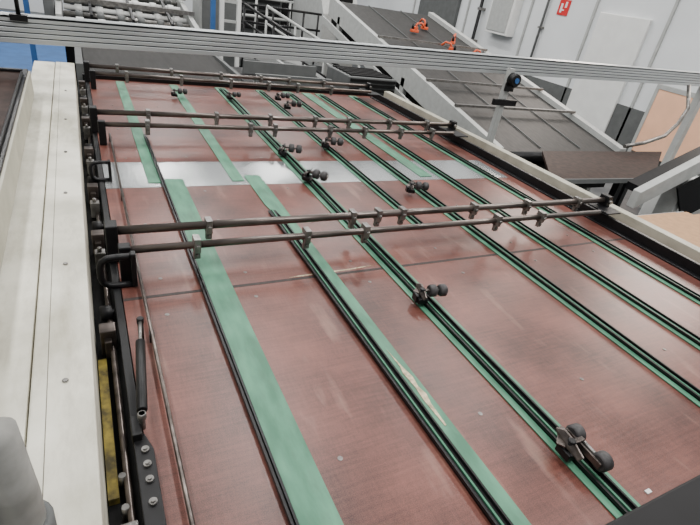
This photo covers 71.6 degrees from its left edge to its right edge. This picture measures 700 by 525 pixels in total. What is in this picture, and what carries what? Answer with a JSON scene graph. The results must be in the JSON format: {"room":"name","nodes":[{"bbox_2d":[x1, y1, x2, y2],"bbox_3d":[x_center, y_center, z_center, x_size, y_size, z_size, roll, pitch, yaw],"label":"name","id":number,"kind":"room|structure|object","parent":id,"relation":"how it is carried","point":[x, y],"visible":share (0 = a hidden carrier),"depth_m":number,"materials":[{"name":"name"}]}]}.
{"room":"print shop","nodes":[
{"label":"print shop","id":0,"kind":"room"},
{"bbox_2d":[0,0,192,16],"bbox_3d":[-6.642,-8.900,11.651,14.500,5.450,0.150,-6,34,-27],"label":"wall","id":1,"kind":"structure","parent":0,"point":[35,5],"depth_m":12.34,"materials":[{"name":"white paint"}]},
{"bbox_2d":[0,8,640,214],"bbox_3d":[-2.467,-1.971,6.635,16.000,0.106,18.000,-6,34,-27],"label":"floor","id":2,"kind":"structure","parent":0,"point":[12,55],"depth_m":8.21,"materials":[{"name":"blue paint"}]},
{"bbox_2d":[0,67,33,271],"bbox_3d":[-1.837,0.096,1.909,1.045,1.266,2.330,-6,34,-27],"label":"side table","id":3,"kind":"object","parent":2,"relation":"on","point":[16,86],"visible":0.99,"depth_m":1.96,"materials":[{"name":"beige paint"}]},
{"bbox_2d":[23,0,37,63],"bbox_3d":[-3.761,-3.176,5.586,0.160,2.600,0.160,-6,34,-27],"label":"support post","id":4,"kind":"object","parent":2,"relation":"on","point":[25,2],"visible":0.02,"depth_m":5.88,"materials":[{"name":"blue metal"}]},
{"bbox_2d":[43,0,199,90],"bbox_3d":[-3.160,-3.203,6.728,1.740,1.700,2.100,-6,34,-27],"label":"conveyor","id":5,"kind":"object","parent":2,"relation":"on","point":[175,13],"visible":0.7,"depth_m":6.16,"materials":[{"name":"grey metal"}]},
{"bbox_2d":[74,47,240,86],"bbox_3d":[-2.171,-1.800,5.281,1.350,1.050,2.240,-6,34,-27],"label":"conveyor","id":6,"kind":"object","parent":2,"relation":"on","point":[145,59],"visible":0.11,"depth_m":4.57,"materials":[{"name":"grey metal"}]},
{"bbox_2d":[210,0,215,29],"bbox_3d":[-1.747,-3.150,6.177,0.160,2.600,0.160,-6,34,-27],"label":"support post","id":7,"kind":"object","parent":2,"relation":"on","point":[212,2],"visible":0.17,"depth_m":6.15,"materials":[{"name":"blue metal"}]},
{"bbox_2d":[192,0,236,66],"bbox_3d":[-2.053,-3.254,7.366,0.550,1.500,0.565,-6,34,-27],"label":"cabinet","id":8,"kind":"object","parent":2,"relation":"on","point":[201,8],"visible":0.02,"depth_m":6.93,"materials":[{"name":"grey metal"}]},
{"bbox_2d":[219,0,241,66],"bbox_3d":[-1.617,-2.935,6.502,0.270,1.950,0.050,-6,34,-27],"label":"frame","id":9,"kind":"object","parent":2,"relation":"on","point":[222,20],"visible":0.45,"depth_m":6.33,"materials":[{"name":"grey paint"}]},
{"bbox_2d":[241,0,292,35],"bbox_3d":[-1.636,-5.368,10.680,3.000,1.950,2.450,-6,34,-27],"label":"machine housing","id":10,"kind":"object","parent":2,"relation":"on","point":[261,28],"visible":0.12,"depth_m":9.46,"materials":[{"name":"paint"}]},
{"bbox_2d":[239,0,321,71],"bbox_3d":[-1.399,-3.669,8.315,1.450,1.471,1.500,-6,34,-27],"label":"safety railing","id":11,"kind":"object","parent":2,"relation":"on","point":[255,22],"visible":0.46,"depth_m":7.68,"materials":[{"name":"grey metal"}]},
{"bbox_2d":[231,60,335,87],"bbox_3d":[-0.793,-1.705,5.563,1.050,1.040,0.915,-6,34,-27],"label":"base cabinet","id":12,"kind":"object","parent":2,"relation":"on","point":[251,68],"visible":0.21,"depth_m":5.31,"materials":[{"name":"grey metal"}]},
{"bbox_2d":[241,3,359,78],"bbox_3d":[-0.738,-2.639,6.753,1.778,1.469,0.479,27,34,27],"label":"stair","id":13,"kind":"structure","parent":2,"relation":"on","point":[319,74],"depth_m":6.69,"materials":[{"name":"white metal"}]},
{"bbox_2d":[291,0,356,75],"bbox_3d":[-0.523,-4.366,9.157,0.700,2.100,1.500,-6,34,-27],"label":"machine","id":14,"kind":"object","parent":2,"relation":"on","point":[317,6],"visible":0.19,"depth_m":8.67,"materials":[{"name":"grey paint"}]},
{"bbox_2d":[0,61,699,524],"bbox_3d":[-0.020,-0.052,2.898,3.190,1.105,4.870,-6,34,-27],"label":"table","id":15,"kind":"object","parent":2,"relation":"on","point":[68,339],"depth_m":1.57,"materials":[{"name":"brown wood"}]},
{"bbox_2d":[0,417,56,524],"bbox_3d":[-0.511,0.830,0.710,0.106,1.526,0.315,30,35,31],"label":"cover","id":16,"kind":"object","parent":15,"relation":"attached to","point":[22,502],"visible":1,"depth_m":0.47,"materials":[{"name":"grey paint"}]},
{"bbox_2d":[116,81,160,182],"bbox_3d":[-1.416,-0.933,3.166,0.062,0.003,2.120,-6,34,-27],"label":"conveyor belt","id":17,"kind":"object","parent":15,"relation":"on","point":[151,173],"visible":0.86,"depth_m":2.83,"materials":[{"name":"green fabric"}]},
{"bbox_2d":[135,316,147,429],"bbox_3d":[-0.547,0.282,1.272,0.025,0.079,0.368,-3,32,-22],"label":"gas strut","id":18,"kind":"object","parent":15,"relation":"on","point":[140,348],"visible":0.99,"depth_m":1.21,"materials":[{"name":"grey metal"}]},
{"bbox_2d":[109,133,195,524],"bbox_3d":[-0.691,0.087,1.610,0.014,0.034,3.200,-6,34,-27],"label":"rod","id":19,"kind":"object","parent":15,"relation":"attached to","point":[151,331],"visible":1,"depth_m":1.27,"materials":[{"name":"grey metal"}]},
{"bbox_2d":[171,88,187,96],"bbox_3d":[-1.329,-1.327,3.774,0.122,0.060,0.093,-6,34,-27],"label":"carriage","id":20,"kind":"object","parent":15,"relation":"on","point":[185,91],"visible":1,"depth_m":3.75,"materials":[{"name":"grey metal"}]},
{"bbox_2d":[169,84,244,180],"bbox_3d":[-1.050,-0.974,3.352,0.065,0.003,2.120,-6,34,-27],"label":"conveyor belt","id":21,"kind":"object","parent":15,"relation":"on","point":[231,170],"visible":1,"depth_m":2.99,"materials":[{"name":"green rubber"}]},
{"bbox_2d":[143,134,298,524],"bbox_3d":[-0.524,0.067,1.708,0.016,0.013,3.320,-6,34,-27],"label":"channel","id":22,"kind":"object","parent":15,"relation":"on","point":[292,519],"visible":0.89,"depth_m":1.33,"materials":[{"name":"black metal"}]},
{"bbox_2d":[83,60,379,95],"bbox_3d":[-0.881,-1.554,4.256,2.555,0.148,0.292,-6,34,-27],"label":"crossbar","id":23,"kind":"object","parent":15,"relation":"on","point":[89,74],"visible":1,"depth_m":4.09,"materials":[{"name":"grey metal"}]},
{"bbox_2d":[164,179,343,524],"bbox_3d":[-0.324,0.248,1.478,0.092,0.003,2.620,-6,34,-27],"label":"conveyor belt","id":24,"kind":"object","parent":15,"relation":"on","point":[311,501],"visible":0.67,"depth_m":1.32,"materials":[{"name":"green rubber"}]},
{"bbox_2d":[89,105,467,144],"bbox_3d":[-0.279,-0.908,3.335,2.665,0.148,0.282,-6,34,-27],"label":"crossbar","id":25,"kind":"object","parent":15,"relation":"on","point":[97,126],"visible":1,"depth_m":3.14,"materials":[{"name":"grey metal"}]},
{"bbox_2d":[275,92,289,100],"bbox_3d":[-0.586,-1.440,4.199,0.130,0.064,0.098,-6,34,-27],"label":"carriage","id":26,"kind":"object","parent":15,"relation":"on","point":[283,95],"visible":1,"depth_m":4.18,"materials":[{"name":"grey metal"}]},
{"bbox_2d":[256,90,414,223],"bbox_3d":[-0.245,-0.888,3.458,0.068,0.003,2.750,-6,34,-27],"label":"conveyor belt","id":27,"kind":"object","parent":15,"relation":"on","point":[268,100],"visible":0.43,"depth_m":3.04,"materials":[{"name":"green rubber"}]},
{"bbox_2d":[259,90,422,223],"bbox_3d":[-0.227,-0.875,3.423,0.032,0.013,2.730,-6,34,-27],"label":"channel","id":28,"kind":"object","parent":15,"relation":"attached to","point":[351,166],"visible":0.71,"depth_m":2.99,"materials":[{"name":"black metal"}]},
{"bbox_2d":[284,100,301,108],"bbox_3d":[-0.469,-1.300,3.989,0.144,0.071,0.109,0,31,-17],"label":"carriage","id":29,"kind":"object","parent":28,"relation":"on","point":[293,103],"visible":1,"depth_m":3.97,"materials":[{"name":"grey metal"}]},
{"bbox_2d":[321,137,343,148],"bbox_3d":[-0.117,-0.806,3.249,0.144,0.071,0.109,3,31,-12],"label":"carriage","id":30,"kind":"object","parent":28,"relation":"on","point":[333,140],"visible":1,"depth_m":3.23,"materials":[{"name":"black rubber"}]},
{"bbox_2d":[104,193,620,280],"bbox_3d":[0.368,-0.171,2.271,2.705,0.148,0.197,-6,34,-27],"label":"crossbar","id":31,"kind":"object","parent":15,"relation":"on","point":[602,203],"visible":1,"depth_m":2.00,"materials":[{"name":"grey metal"}]},
{"bbox_2d":[302,93,431,176],"bbox_3d":[0.030,-1.095,3.901,0.090,0.003,2.120,-6,34,-27],"label":"conveyor belt","id":32,"kind":"object","parent":15,"relation":"on","point":[381,145],"visible":0.93,"depth_m":3.57,"materials":[{"name":"green rubber"}]},
{"bbox_2d":[244,175,530,524],"bbox_3d":[0.036,0.199,1.675,0.085,0.005,2.650,-6,34,-27],"label":"conveyor belt","id":33,"kind":"object","parent":15,"relation":"on","point":[263,191],"depth_m":1.46,"materials":[{"name":"green rubber"}]},
{"bbox_2d":[268,209,513,524],"bbox_3d":[0.106,0.310,1.489,0.040,0.013,2.200,-6,34,-27],"label":"rail","id":34,"kind":"object","parent":15,"relation":"on","point":[491,509],"visible":0.89,"depth_m":1.38,"materials":[{"name":"black metal"}]},
{"bbox_2d":[214,87,640,518],"bbox_3d":[-0.140,-0.354,2.573,0.093,0.003,4.700,-6,34,-27],"label":"conveyor belt","id":35,"kind":"object","parent":15,"relation":"on","point":[584,479],"visible":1,"depth_m":1.59,"materials":[{"name":"rubber"}]},
{"bbox_2d":[218,88,637,514],"bbox_3d":[-0.129,-0.349,2.549,0.044,0.013,4.650,-6,34,-27],"label":"rail","id":36,"kind":"object","parent":15,"relation":"attached to","point":[618,498],"visible":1,"depth_m":1.58,"materials":[{"name":"black metal"}]},
{"bbox_2d":[226,92,240,99],"bbox_3d":[-0.951,-1.369,3.970,0.115,0.057,0.087,-10,36,-32],"label":"carriage","id":37,"kind":"object","parent":36,"relation":"on","point":[234,94],"visible":1,"depth_m":3.95,"materials":[{"name":"black rubber"}]},
{"bbox_2d":[278,143,301,155],"bbox_3d":[-0.366,-0.697,2.984,0.144,0.071,0.109,6,30,-7],"label":"carriage","id":38,"kind":"object","parent":36,"relation":"on","point":[281,151],"visible":1,"depth_m":2.96,"materials":[{"name":"grey metal"}]},
{"bbox_2d":[302,168,328,181],"bbox_3d":[-0.188,-0.479,2.665,0.144,0.071,0.109,18,31,13],"label":"carriage","id":39,"kind":"object","parent":36,"relation":"on","point":[316,174],"visible":1,"depth_m":2.64,"materials":[{"name":"black rubber"}]},
{"bbox_2d":[412,283,447,303],"bbox_3d":[0.300,0.110,1.814,0.130,0.064,0.098,-1,32,-20],"label":"carriage","id":40,"kind":"object","parent":36,"relation":"on","point":[419,296],"visible":1,"depth_m":1.79,"materials":[{"name":"grey metal"}]},
{"bbox_2d":[555,423,613,472],"bbox_3d":[0.597,0.488,1.262,0.098,0.059,0.146,-5,33,-24],"label":"carriage","id":41,"kind":"object","parent":36,"relation":"on","point":[570,441],"visible":1,"depth_m":1.26,"materials":[{"name":"grey metal"}]},
{"bbox_2d":[283,92,699,406],"bbox_3d":[0.419,-0.417,2.857,0.087,0.003,4.700,-6,34,-27],"label":"conveyor belt","id":42,"kind":"object","parent":15,"relation":"on","point":[674,385],"visible":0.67,"depth_m":2.04,"materials":[{"name":"green fabric"}]},
{"bbox_2d":[288,92,699,400],"bbox_3d":[0.430,-0.412,2.833,0.040,0.013,4.650,-6,34,-27],"label":"channel","id":43,"kind":"object","parent":15,"relation":"attached to","point":[645,355],"visible":0.94,"depth_m":2.07,"materials":[{"name":"black metal"}]},
{"bbox_2d":[405,181,428,192],"bbox_3d":[0.386,-0.434,2.776,0.130,0.064,0.098,3,31,-12],"label":"carriage","id":44,"kind":"object","parent":43,"relation":"attached to","point":[409,188],"visible":1,"depth_m":2.76,"materials":[{"name":"grey metal"}]},
{"bbox_2d":[315,94,699,349],"bbox_3d":[0.712,-0.450,3.006,0.087,0.003,4.700,-6,34,-27],"label":"conveyor belt","id":45,"kind":"object","parent":15,"relation":"on","point":[677,333],"visible":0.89,"depth_m":2.38,"materials":[{"name":"rubber"}]},
{"bbox_2d":[319,94,699,345],"bbox_3d":[0.723,-0.445,2.982,0.040,0.013,4.650,-6,34,-27],"label":"channel","id":46,"kind":"object","parent":15,"relation":"attached to","point":[664,318],"visible":1,"depth_m":2.42,"materials":[{"name":"black metal"}]},
{"bbox_2d":[349,96,699,304],"bbox_3d":[1.038,-0.487,3.171,0.086,0.003,4.700,-6,34,-27],"label":"conveyor belt","id":47,"kind":"object","parent":15,"relation":"on","point":[431,144],"visible":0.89,"depth_m":2.73,"materials":[{"name":"rubber"}]},
{"bbox_2d":[353,96,699,300],"bbox_3d":[1.051,-0.482,3.149,0.036,0.013,4.650,-6,34,-27],"label":"channel","id":48,"kind":"object","parent":15,"relation":"attached to","point":[630,257],"visible":1,"depth_m":2.76,"materials":[{"name":"black metal"}]},
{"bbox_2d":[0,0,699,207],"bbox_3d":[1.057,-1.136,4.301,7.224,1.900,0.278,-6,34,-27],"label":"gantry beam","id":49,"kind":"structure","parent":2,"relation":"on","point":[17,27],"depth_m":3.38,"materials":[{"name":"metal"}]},
{"bbox_2d":[623,85,690,147],"bbox_3d":[3.328,-1.539,5.137,1.050,0.650,0.172,-15,39,-37],"label":"hose","id":50,"kind":"object","parent":49,"relation":"hanging from","point":[688,92],"visible":1,"depth_m":5.25,"materials":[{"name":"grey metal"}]},
{"bbox_2d":[326,65,395,95],"bbox_3d":[0.061,-1.782,5.940,0.620,1.065,0.620,-6,34,-27],"label":"base cabinet","id":51,"kind":"object","parent":2,"relation":"on","point":[380,82],"visible":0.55,"depth_m":5.56,"materials":[{"name":"grey metal"}]},
{"bbox_2d":[322,0,625,191],"bbox_3d":[1.314,-2.282,6.546,2.010,1.709,4.300,-6,34,-27],"label":"conveyor","id":52,"kind":"object","parent":2,"relation":"on","point":[538,122],"visible":0.46,"depth_m":5.82,"materials":[{"name":"grey metal"}]},
{"bbox_2d":[410,22,423,32],"bbox_3d":[0.990,-3.421,7.054,0.219,0.143,0.060,-6,34,-27],"label":"clamp","id":53,"kind":"object","parent":52,"relation":"on","point":[414,28],"visible":1,"depth_m":7.02,"materials":[{"name":"plastic"}]},
{"bbox_2d":[419,18,427,29],"bbox_3d":[1.108,-3.609,7.331,0.060,0.143,0.219,-7,34,-28],"label":"clamp","id":54,"kind":"object","parent":52,"relation":"on","point":[425,23],"visible":0.85,"depth_m":7.28,"materials":[{"name":"plastic"}]},
{"bbox_2d":[441,41,456,50],"bbox_3d":[1.357,-2.966,6.684,0.219,0.143,0.060,16,30,10],"label":"clamp","id":55,"kind":"object","parent":52,"relation":"on","point":[447,42],"visible":0.69,"depth_m":6.66,"materials":[{"name":"plastic"}]},
{"bbox_2d":[450,33,455,44],"bbox_3d":[1.525,-3.280,7.108,0.060,0.143,0.219,17,30,11],"label":"clamp","id":56,"kind":"object","parent":52,"relation":"on","point":[452,41],"visible":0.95,"depth_m":7.04,"materials":[{"name":"plastic"}]},
{"bbox_2d":[542,151,661,206],"bbox_3d":[2.503,-0.572,4.840,2.480,0.855,0.732,-6,34,-27],"label":"work table","id":57,"kind":"object","parent":2,"relation":"on","point":[617,168],"visible":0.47,"depth_m":4.47,"materials":[{"name":"grey paint"}]},
{"bbox_2d":[625,146,699,213],"bbox_3d":[3.178,-0.706,4.403,2.050,1.728,0.251,-6,34,-27],"label":"conveyor","id":58,"kind":"object","parent":2,"relation":"on","point":[670,179],"visible":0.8,"depth_m":4.09,"materials":[{"name":"white metal"}]},
{"bbox_2d":[628,84,699,161],"bbox_3d":[4.828,-1.499,6.649,0.080,1.370,2.000,-6,34,-27],"label":"board panel","id":59,"kind":"object","parent":2,"relation":"on","point":[667,104],"visible":0.72,"depth_m":7.00,"materials":[{"name":"beige wood"}]},
{"bbox_2d":[638,174,699,214],"bbox_3d":[4.339,-0.702,5.597,0.915,0.900,1.250,-6,34,-27],"label":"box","id":60,"kind":"object","parent":2,"relation":"on","point":[648,207],"visible":0.21,"depth_m":5.92,"materials":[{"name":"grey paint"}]},
{"bbox_3d":[2.361,0.212,3.552,1.250,0.750,1.000,-6,34,-27],"label":"table","id":61,"kind":"object","parent":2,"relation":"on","visible":0},
{"bbox_3d":[2.336,-0.106,3.320,0.950,0.013,0.914,-6,34,-27],"label":"cardboard sheet","id":62,"kind":"object","parent":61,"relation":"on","visible":0},
{"bbox_3d":[2.406,-0.100,3.300,0.865,0.013,0.843,-6,34,-27],"label":"cardboard sheet","id":63,"kind":"object","parent":62,"relation":"on","visible":0},
{"bbox_3d":[2.349,-0.122,3.288,0.898,0.013,0.873,-6,34,-27],"label":"cardboard sheet","id":64,"kind":"object","parent":63,"relation":"on","visible":0},
{"bbox_3d":[2.339,-0.132,3.269,0.890,0.013,0.781,-6,34,-27],"label":"cardboard sheet","id":65,"kind":"object","parent":64,"relation":"on","visible":0},
{"bbox_2d":[638,212,692,218],"bbox_3d":[2.409,-0.149,3.290,0.834,0.013,0.771,-6,34,-27],"label":"cardboard sheet","id":66,"kind":"object","parent":65,"relation":"on","point":[679,213],"visible":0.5,"depth_m":3.60,"materials":[{"name":"beige cardboard"}]},
{"bbox_2d":[644,214,699,247],"bbox_3d":[2.443,-0.139,3.249,0.902,0.013,0.720,-6,34,-27],"label":"cardboard sheet","id":67,"kind":"object","parent":66,"relation":"on","point":[686,227],"visible":0.4,"depth_m":3.38,"materials":[{"name":"beige cardboard"}]},
{"bbox_2d":[357,0,699,111],"bbox_3d":[3.799,-4.993,8.223,0.150,5.450,18.000,-6,34,-27],"label":"wall","id":68,"kind":"structure","parent":0,"point":[561,37],"depth_m":8.10,"materials":[{"name":"white paint"}]},
{"bbox_2d":[417,0,461,26],"bbox_3d":[1.963,-5.463,11.475,0.080,2.450,1.500,-6,34,-27],"label":"door","id":69,"kind":"structure","parent":68,"relation":"in","point":[448,10],"depth_m":11.01,"materials":[{"name":"grey paint"}]},
{"bbox_2d":[461,0,470,32],"bbox_3d":[2.676,-6.210,9.963,0.030,5.450,0.040,-6,34,-27],"label":"trim","id":70,"kind":"structure","parent":68,"relation":"attached to","point":[469,3],"depth_m":10.48,"materials":[{"name":"grey paint"}]},
{"bbox_2d":[470,0,485,41],"bbox_3d":[3.026,-5.717,9.261,0.140,3.485,0.950,-6,34,-27],"label":"pipe","id":71,"kind":"object","parent":68,"relation":"attached to","point":[480,8],"visible":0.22,"depth_m":10.05,"materials":[{"name":"grey metal"}]},
{"bbox_2d":[484,0,523,36],"bbox_3d":[3.009,-4.934,9.385,0.215,0.950,0.650,-6,34,-27],"label":"upper cabinet","id":72,"kind":"object","parent":68,"relation":"attached to","point":[503,16],"visible":1,"depth_m":9.33,"materials":[{"name":"white metal"}]},
{"bbox_2d":[515,0,534,55],"bbox_3d":[3.458,-5.290,8.628,0.030,5.450,0.040,-6,34,-27],"label":"trim","id":73,"kind":"structure","parent":68,"relation":"attached to","point":[533,1],"depth_m":9.12,"materials":[{"name":"grey paint"}]},
{"bbox_2d":[524,0,549,76],"bbox_3d":[3.567,-4.828,8.471,0.071,4.250,0.100,-6,34,-27],"label":"conduit","id":74,"kind":"object","parent":68,"relation":"attached to","point":[540,27],"visible":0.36,"depth_m":8.79,"materials":[{"name":"grey metal"}]},
{"bbox_2d":[556,0,571,15],"bbox_3d":[3.693,-4.402,8.373,0.020,0.240,0.230,-6,34,-27],"label":"fire sign","id":75,"kind":"object","parent":68,"relation":"attached to","point":[564,5],"visible":1,"depth_m":8.36,"materials":[{"name":"red plastic"}]},
{"bbox_2d":[561,0,599,99],"bbox_3d":[4.066,-4.575,7.590,0.030,5.450,0.040,-6,34,-27],"label":"trim","id":76,"kind":"structure","parent":68,"relation":"attached to","point":[598,1],"depth_m":8.05,"materials":[{"name":"grey paint"}]},
{"bbox_2d":[523,75,660,165],"bbox_3d":[2.519,-4.059,10.746,0.030,0.950,13.900,-6,34,-27],"label":"baseboard","id":77,"kind":"structure","parent":68,"relation":"attached to","point":[618,117],"depth_m":7.71,"materials":[{"name":"grey paint"}]},
{"bbox_2d":[566,12,652,132],"bbox_3d":[4.055,-2.858,7.957,0.060,2.150,0.900,-6,34,-27],"label":"door","id":78,"kind":"structure","parent":68,"relation":"in","point":[616,39],"depth_m":7.74,"materials":[{"name":"white metal"}]},
{"bbox_2d":[616,0,679,140],"bbox_3d":[4.631,-3.911,6.625,0.030,5.450,0.040,-6,34,-27],"label":"trim","id":79,"kind":"structure","parent":68,"relation":"attached to","point":[677,2],"depth_m":7.07,"materials":[{"name":"grey paint"}]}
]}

